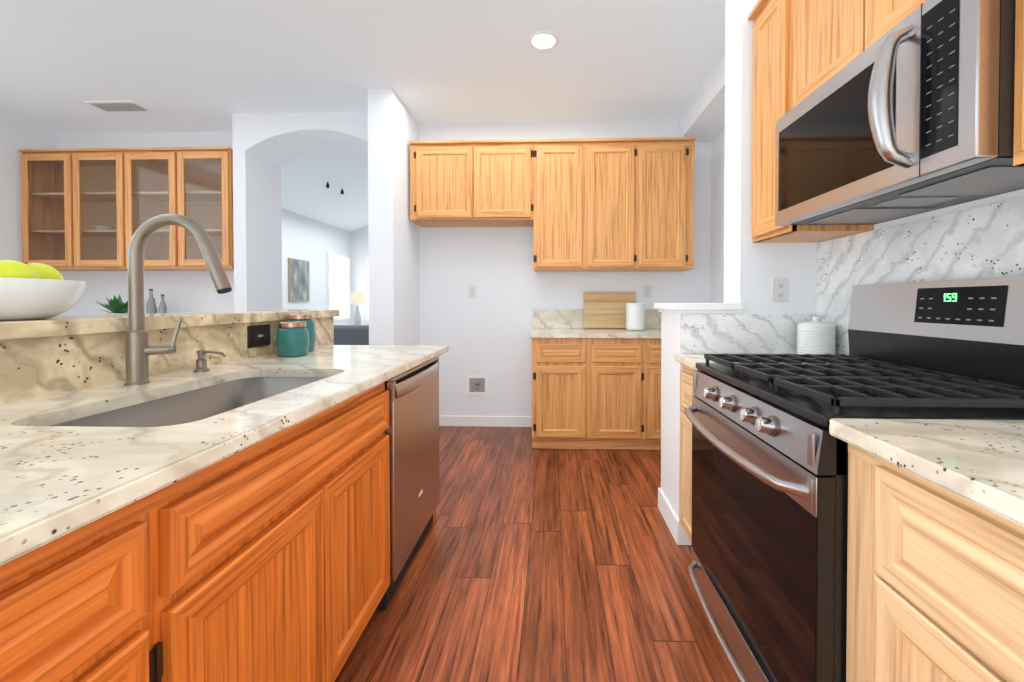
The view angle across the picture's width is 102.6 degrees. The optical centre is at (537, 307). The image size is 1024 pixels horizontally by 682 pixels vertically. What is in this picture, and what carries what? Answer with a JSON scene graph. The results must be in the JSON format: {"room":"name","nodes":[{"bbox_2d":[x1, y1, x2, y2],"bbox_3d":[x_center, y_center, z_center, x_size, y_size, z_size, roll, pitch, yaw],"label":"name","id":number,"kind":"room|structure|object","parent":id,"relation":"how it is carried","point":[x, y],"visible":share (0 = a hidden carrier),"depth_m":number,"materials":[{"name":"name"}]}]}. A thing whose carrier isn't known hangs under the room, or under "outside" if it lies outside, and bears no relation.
{"room":"kitchen","nodes":[
{"label":"kitchen","id":0,"kind":"room"},
{"bbox_2d":[0,114,61,315],"bbox_3d":[-4.865,-0.254,0.830,0.130,2.800,6.630,0,1,2],"label":"wall","id":1,"kind":"structure","parent":0,"point":[15,135],"depth_m":3.67,"materials":[{"name":"white paint"}]},
{"bbox_2d":[59,132,233,315],"bbox_3d":[-3.674,-0.297,4.052,2.036,2.800,0.110,0,1,2],"label":"wall","id":2,"kind":"structure","parent":0,"point":[188,291],"depth_m":3.99,"materials":[{"name":"white paint"}]},
{"bbox_2d":[18,149,77,270],"bbox_3d":[-4.373,-0.884,3.841,0.553,1.064,0.338,0,1,2],"label":"upper cabinet","id":3,"kind":"object","parent":2,"relation":"attached to","point":[49,177],"depth_m":3.69,"materials":[{"name":"brown wood"}]},
{"bbox_2d":[78,148,129,270],"bbox_3d":[-3.926,-0.884,3.826,0.623,1.064,0.338,0,1,2],"label":"upper cabinet","id":4,"kind":"object","parent":2,"relation":"attached to","point":[88,209],"depth_m":3.68,"materials":[{"name":"brown wood"}]},
{"bbox_2d":[130,147,185,270],"bbox_3d":[-3.443,-0.883,3.810,0.623,1.064,0.338,0,1,2],"label":"upper cabinet","id":5,"kind":"object","parent":2,"relation":"attached to","point":[155,173],"depth_m":3.66,"materials":[{"name":"brown wood"}]},
{"bbox_2d":[182,147,233,270],"bbox_3d":[-2.996,-0.883,3.795,0.552,1.064,0.338,0,1,2],"label":"upper cabinet","id":6,"kind":"object","parent":2,"relation":"attached to","point":[207,172],"depth_m":3.66,"materials":[{"name":"brown wood"}]},
{"bbox_2d":[232,112,367,310],"bbox_3d":[-1.979,-0.294,3.813,1.368,2.800,0.475,0,1,2],"label":"wall","id":7,"kind":"structure","parent":0,"point":[267,147],"depth_m":3.65,"materials":[{"name":"white paint"}]},
{"bbox_2d":[281,208,350,324],"bbox_3d":[-3.957,-1.027,6.303,0.120,4.200,4.390,0,1,2],"label":"wall","id":8,"kind":"structure","parent":0,"point":[311,241],"depth_m":7.04,"materials":[{"name":"white paint"}]},
{"bbox_2d":[288,258,309,301],"bbox_3d":[-3.870,-0.432,6.643,0.032,0.680,0.520,0,1,2],"label":"picture","id":9,"kind":"object","parent":8,"relation":"attached to","point":[298,281],"visible":1,"depth_m":6.59,"materials":[{"name":"beige wood"}]},
{"bbox_2d":[281,150,367,231],"bbox_3d":[-1.124,-2.326,6.191,5.790,1.700,4.390,0,1,2],"label":"ceiling","id":10,"kind":"structure","parent":0,"point":[305,191],"depth_m":5.94,"materials":[{"name":"white paint"}]},
{"bbox_2d":[326,182,343,193],"bbox_3d":[-2.940,-1.728,5.942,0.052,0.090,0.418,0,1,5],"label":"spotlight","id":11,"kind":"structure","parent":10,"relation":"attached to","point":[328,186],"depth_m":5.77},
{"bbox_2d":[349,292,365,324],"bbox_3d":[-2.824,0.421,6.410,0.500,1.300,0.500,0,1,2],"label":"table lamp","id":12,"kind":"object","parent":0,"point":[357,297],"visible":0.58,"depth_m":6.35,"materials":[{"name":"white fabric"}]},
{"bbox_2d":[351,227,368,324],"bbox_3d":[-1.052,-1.055,8.342,5.790,4.200,0.120,0,1,2],"label":"wall","id":13,"kind":"structure","parent":0,"point":[359,246],"depth_m":8.37,"materials":[{"name":"white paint"}]},
{"bbox_2d":[327,251,368,321],"bbox_3d":[-3.268,-0.364,7.915,1.150,1.330,0.900,0,1,2],"label":"living room window","id":14,"kind":"structure","parent":13,"relation":"in","point":[338,281],"depth_m":7.94,"materials":[{"name":"white glass"}]},
{"bbox_2d":[0,0,724,133],"bbox_3d":[-1.672,-1.702,0.704,6.520,0.100,6.630,0,1,2],"label":"ceiling","id":15,"kind":"structure","parent":0,"point":[194,65],"depth_m":2.78,"materials":[{"name":"white paint"}]},
{"bbox_2d":[83,101,153,112],"bbox_3d":[-3.519,-1.683,3.442,0.415,0.012,0.180,0,1,2],"label":"ceiling vent","id":16,"kind":"object","parent":15,"relation":"in","point":[118,106],"visible":1,"depth_m":3.43,"materials":[{"name":"white metal"}]},
{"bbox_2d":[529,31,557,50],"bbox_3d":[0.035,-1.674,2.581,0.184,0.006,0.184,0,1,2],"label":"recessed light","id":17,"kind":"object","parent":15,"relation":"in","point":[543,40],"visible":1,"depth_m":2.57,"materials":[{"name":"white"}]},
{"bbox_2d":[368,89,419,344],"bbox_3d":[-1.204,-0.291,3.601,0.196,2.800,0.846,0,1,2],"label":"wall","id":18,"kind":"structure","parent":0,"point":[394,257],"depth_m":3.18,"materials":[{"name":"white paint"}]},
{"bbox_2d":[334,426,741,681],"bbox_3d":[-1.672,1.198,0.743,6.520,0.100,6.630,0,1,2],"label":"floor","id":19,"kind":"structure","parent":0,"point":[529,563],"depth_m":1.68,"materials":[{"name":"brown wood"}]},
{"bbox_2d":[0,478,187,681],"bbox_3d":[-0.933,0.710,0.505,0.719,0.878,0.280,0,1,2],"label":"base cabinet","id":20,"kind":"object","parent":19,"relation":"on","point":[102,600],"depth_m":0.55,"materials":[{"name":"brown wood"}]},
{"bbox_2d":[184,382,389,681],"bbox_3d":[-0.914,0.702,1.074,0.719,0.878,0.891,0,1,2],"label":"base cabinet","id":21,"kind":"object","parent":19,"relation":"on","point":[267,559],"depth_m":0.94,"materials":[{"name":"brown wood"}]},
{"bbox_2d":[0,309,448,565],"bbox_3d":[-1.067,0.590,0.945,1.056,1.110,3.090,0,1,2],"label":"countertop","id":22,"kind":"structure","parent":21,"relation":"on","point":[56,482],"depth_m":1.00,"materials":[{"name":"stone"}]},
{"bbox_2d":[0,260,85,320],"bbox_3d":[-1.416,-0.052,1.053,0.344,0.169,0.344,0,1,2],"label":"fruit bowl","id":23,"kind":"object","parent":22,"relation":"on","point":[31,291],"visible":1,"depth_m":1.03,"materials":[{"name":"white ceramic"}]},
{"bbox_2d":[124,214,231,384],"bbox_3d":[-1.061,-0.025,1.225,0.314,0.502,0.087,0,1,2],"label":"faucet","id":24,"kind":"object","parent":22,"relation":"on","point":[138,349],"visible":1,"depth_m":1.20,"materials":[{"name":"silver metal"}]},
{"bbox_2d":[51,377,326,426],"bbox_3d":[-0.875,0.364,1.145,0.425,0.210,0.728,0,1,2],"label":"sink","id":25,"kind":"object","parent":22,"relation":"in","point":[196,405],"visible":0.04,"depth_m":1.26,"materials":[{"name":"silver metal"}]},
{"bbox_2d":[193,350,225,371],"bbox_3d":[-1.145,0.187,1.433,0.110,0.074,0.044,0,1,2],"label":"soap dispenser","id":26,"kind":"object","parent":22,"relation":"on","point":[201,363],"visible":1,"depth_m":1.43,"materials":[{"name":"silver metal"}]},
{"bbox_2d":[247,324,269,347],"bbox_3d":[-1.240,0.127,1.825,0.009,0.097,0.139,0,1,2],"label":"outlet","id":27,"kind":"object","parent":22,"relation":"attached to","point":[258,335],"visible":1,"depth_m":1.81,"materials":[{"name":"black plastic"}]},
{"bbox_2d":[276,321,308,356],"bbox_3d":[-1.104,0.142,1.846,0.123,0.152,0.123,0,1,2],"label":"canister","id":28,"kind":"object","parent":22,"relation":"on","point":[292,338],"visible":1,"depth_m":1.80,"materials":[{"name":"teal ceramic"}]},
{"bbox_2d":[287,314,315,351],"bbox_3d":[-1.157,0.125,1.997,0.123,0.182,0.123,0,1,2],"label":"canister","id":29,"kind":"object","parent":22,"relation":"on","point":[309,321],"visible":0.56,"depth_m":1.98,"materials":[{"name":"teal ceramic"}]},
{"bbox_2d":[376,356,438,609],"bbox_3d":[-0.864,0.689,1.827,0.723,0.864,0.611,0,1,2],"label":"dishwasher","id":30,"kind":"object","parent":19,"relation":"on","point":[412,430],"visible":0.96,"depth_m":1.70,"materials":[{"name":"silver metal"}]},
{"bbox_2d":[532,338,591,448],"bbox_3d":[0.182,0.672,3.468,0.440,0.873,0.620,0,1,2],"label":"base cabinet","id":31,"kind":"object","parent":19,"relation":"on","point":[561,367],"depth_m":3.17,"materials":[{"name":"brown wood"}]},
{"bbox_2d":[592,338,647,449],"bbox_3d":[0.614,0.673,3.454,0.425,0.873,0.620,0,1,2],"label":"base cabinet","id":32,"kind":"object","parent":19,"relation":"on","point":[596,393],"depth_m":3.15,"materials":[{"name":"brown wood"}]},
{"bbox_2d":[648,338,660,449],"bbox_3d":[1.068,0.673,3.438,0.483,0.873,0.620,0,1,2],"label":"base cabinet","id":33,"kind":"object","parent":19,"relation":"on","point":[654,344],"depth_m":3.14,"materials":[{"name":"brown wood"}]},
{"bbox_2d":[530,309,660,337],"bbox_3d":[0.632,0.128,3.440,1.365,0.210,0.633,0,1,2],"label":"countertop","id":34,"kind":"structure","parent":33,"relation":"on","point":[558,323],"depth_m":3.72,"materials":[{"name":"stone"}]},
{"bbox_2d":[583,292,635,328],"bbox_3d":[0.648,0.025,3.696,0.470,0.332,0.071,0,1,2],"label":"cutting board","id":35,"kind":"object","parent":34,"relation":"on","point":[604,310],"visible":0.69,"depth_m":3.69,"materials":[{"name":"brown wood"}]},
{"bbox_2d":[626,303,644,330],"bbox_3d":[0.832,0.080,3.491,0.160,0.232,0.160,0,1,2],"label":"ribbed canister","id":36,"kind":"object","parent":34,"relation":"on","point":[635,316],"visible":1,"depth_m":3.42,"materials":[{"name":"white ceramic"}]},
{"bbox_2d":[679,364,694,540],"bbox_3d":[0.977,0.693,1.779,0.636,0.876,0.298,0,1,2],"label":"base cabinet","id":37,"kind":"object","parent":19,"relation":"on","point":[686,376],"depth_m":1.84,"materials":[{"name":"brown wood"}]},
{"bbox_2d":[684,276,1023,681],"bbox_3d":[0.902,0.529,1.239,0.750,1.221,0.770,0,1,2],"label":"range","id":38,"kind":"object","parent":19,"relation":"on","point":[767,568],"visible":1,"depth_m":1.09,"materials":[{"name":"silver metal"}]},
{"bbox_2d":[846,443,1023,681],"bbox_3d":[0.937,0.709,0.572,0.636,0.876,0.553,0,1,2],"label":"base cabinet","id":39,"kind":"object","parent":19,"relation":"on","point":[935,583],"depth_m":0.66,"materials":[{"name":"brown wood"}]},
{"bbox_2d":[675,353,1023,526],"bbox_3d":[0.929,0.252,0.623,0.659,0.033,2.588,0,1,2],"label":"countertop","id":40,"kind":"structure","parent":39,"relation":"on","point":[980,463],"depth_m":0.68,"materials":[{"name":"stone"}]},
{"bbox_2d":[797,316,835,353],"bbox_3d":[1.217,0.129,1.793,0.144,0.180,0.144,0,1,2],"label":"canister","id":41,"kind":"object","parent":40,"relation":"on","point":[816,335],"visible":0.85,"depth_m":1.74,"materials":[{"name":"white ceramic"}]},
{"bbox_3d":[-3.689,0.597,3.693,1.940,1.018,0.628,0,1,2],"label":"buffet","id":42,"kind":"object","parent":19,"relation":"on","visible":0},
{"bbox_2d":[95,294,127,314],"bbox_3d":[-3.770,0.034,3.684,0.399,0.319,0.365,0,1,2],"label":"aloe plant","id":43,"kind":"object","parent":42,"relation":"on","point":[116,306],"visible":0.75,"depth_m":3.64,"materials":[{"name":"green plant"}]},
{"bbox_2d":[146,289,166,313],"bbox_3d":[-3.493,0.012,3.752,0.141,0.360,0.063,0,1,-25],"label":"bottle","id":44,"kind":"object","parent":42,"relation":"on","point":[151,307],"visible":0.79,"depth_m":3.71,"materials":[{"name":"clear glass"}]},
{"bbox_2d":[419,120,710,416],"bbox_3d":[0.239,-0.295,3.871,2.670,2.800,0.210,0,1,2],"label":"wall","id":45,"kind":"structure","parent":0,"point":[487,329],"depth_m":3.79,"materials":[{"name":"white paint"}]},
{"bbox_2d":[409,139,532,226],"bbox_3d":[-0.558,-1.071,3.611,1.049,0.664,0.338,0,1,2],"label":"upper cabinet","id":46,"kind":"object","parent":45,"relation":"attached to","point":[454,183],"depth_m":3.45,"materials":[{"name":"brown wood"}]},
{"bbox_2d":[468,285,475,296],"bbox_3d":[-0.609,-0.149,3.792,0.072,0.115,0.007,0,1,2],"label":"electrical outlet","id":47,"kind":"object","parent":45,"relation":"attached to","point":[471,290],"visible":1,"depth_m":3.79,"materials":[{"name":"white plastic"}]},
{"bbox_2d":[466,375,487,394],"bbox_3d":[-0.564,0.724,3.801,0.200,0.185,0.021,0,1,2],"label":"outlet box","id":48,"kind":"object","parent":45,"relation":"attached to","point":[476,384],"visible":1,"depth_m":3.80,"materials":[{"name":"white plastic"}]},
{"bbox_2d":[439,416,531,426],"bbox_3d":[-0.685,1.063,3.490,1.270,0.095,0.650,0,1,2],"label":"baseboard","id":49,"kind":"structure","parent":45,"relation":"attached to","point":[504,421],"depth_m":3.79,"materials":[{"name":"white wood"}]},
{"bbox_2d":[525,139,592,271],"bbox_3d":[0.183,-0.862,3.589,0.514,1.082,0.338,0,1,2],"label":"upper cabinet","id":50,"kind":"object","parent":45,"relation":"attached to","point":[562,222],"depth_m":3.43,"materials":[{"name":"brown wood"}]},
{"bbox_2d":[593,138,644,271],"bbox_3d":[0.609,-0.862,3.575,0.508,1.082,0.338,0,1,2],"label":"upper cabinet","id":51,"kind":"object","parent":45,"relation":"attached to","point":[606,205],"depth_m":3.41,"materials":[{"name":"brown wood"}]},
{"bbox_2d":[643,285,650,297],"bbox_3d":[1.000,-0.143,3.739,0.072,0.115,0.007,0,1,2],"label":"electrical outlet","id":52,"kind":"object","parent":45,"relation":"attached to","point":[646,291],"visible":1,"depth_m":3.74,"materials":[{"name":"white plastic"}]},
{"bbox_2d":[641,137,695,271],"bbox_3d":[1.044,-0.862,3.561,0.520,1.082,0.338,0,1,2],"label":"upper cabinet","id":53,"kind":"object","parent":45,"relation":"attached to","point":[670,161],"depth_m":3.40,"materials":[{"name":"brown wood"}]},
{"bbox_2d":[654,303,742,544],"bbox_3d":[0.803,0.554,2.113,0.315,1.150,0.400,0,1,2],"label":"wall","id":54,"kind":"structure","parent":0,"point":[668,490],"depth_m":2.07,"materials":[{"name":"white paint"}]},
{"bbox_2d":[678,54,724,141],"bbox_3d":[1.393,-1.582,2.897,0.300,0.200,1.625,0,1,2],"label":"wall","id":55,"kind":"structure","parent":0,"point":[702,118],"depth_m":3.21,"materials":[{"name":"white paint"}]},
{"bbox_2d":[711,129,724,302],"bbox_3d":[1.606,-0.283,3.013,0.120,2.800,1.835,0,1,2],"label":"wall","id":56,"kind":"structure","parent":0,"point":[717,211],"depth_m":3.57,"materials":[{"name":"white paint"}]},
{"bbox_2d":[724,0,817,353],"bbox_3d":[1.295,-0.270,2.013,0.675,2.800,0.185,0,1,2],"label":"wall","id":57,"kind":"structure","parent":0,"point":[752,270],"depth_m":1.93,"materials":[{"name":"white paint"}]},
{"bbox_2d":[772,278,787,301],"bbox_3d":[1.140,-0.080,1.924,0.072,0.115,0.007,0,1,2],"label":"outlet","id":58,"kind":"object","parent":57,"relation":"attached to","point":[780,290],"visible":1,"depth_m":1.92,"materials":[{"name":"white plastic"}]},
{"bbox_2d":[874,189,1023,229],"bbox_3d":[1.308,-0.237,-0.386,0.120,2.800,4.610,0,1,2],"label":"wall","id":59,"kind":"structure","parent":0,"point":[980,202],"depth_m":1.28,"materials":[{"name":"white paint"}]},
{"bbox_2d":[748,0,873,242],"bbox_3d":[1.151,-0.830,1.757,0.333,1.056,0.316,0,1,2],"label":"upper cabinet","id":60,"kind":"object","parent":59,"relation":"attached to","point":[770,17],"depth_m":1.76,"materials":[{"name":"brown wood"}]},
{"bbox_2d":[680,197,1023,354],"bbox_3d":[0.956,-0.025,0.628,0.648,0.518,2.609,0,1,2],"label":"backsplash","id":61,"kind":"structure","parent":59,"relation":"attached to","point":[986,241],"depth_m":1.54,"materials":[{"name":"white stone"}]},
{"bbox_2d":[788,0,926,111],"bbox_3d":[1.133,-1.038,1.210,0.333,0.625,0.768,0,1,2],"label":"upper cabinet","id":62,"kind":"object","parent":59,"relation":"attached to","point":[803,49],"depth_m":1.38,"materials":[{"name":"brown wood"}]},
{"bbox_2d":[775,0,1023,225],"bbox_3d":[1.065,-0.516,1.219,0.466,0.409,0.766,0,1,2],"label":"microwave","id":63,"kind":"object","parent":62,"relation":"attached to","point":[912,113],"visible":1,"depth_m":1.00,"materials":[{"name":"grey metal"}]},
{"bbox_2d":[1013,0,1023,165],"bbox_3d":[1.100,-0.809,0.218,0.333,1.056,1.220,0,1,2],"label":"upper cabinet","id":64,"kind":"object","parent":59,"relation":"attached to","point":[1018,149],"depth_m":0.83,"materials":[{"name":"brown wood"}]},
{"bbox_3d":[-1.161,1.122,6.329,5.870,0.100,4.570,0,1,2],"label":"floor","id":65,"kind":"structure","parent":0,"visible":0},
{"bbox_2d":[334,325,368,344],"bbox_3d":[-2.323,0.653,5.505,1.700,0.860,0.920,0,1,2],"label":"sofa","id":66,"kind":"object","parent":65,"relation":"on","point":[351,334],"depth_m":5.04,"materials":[{"name":"grey fabric"}]}
]}

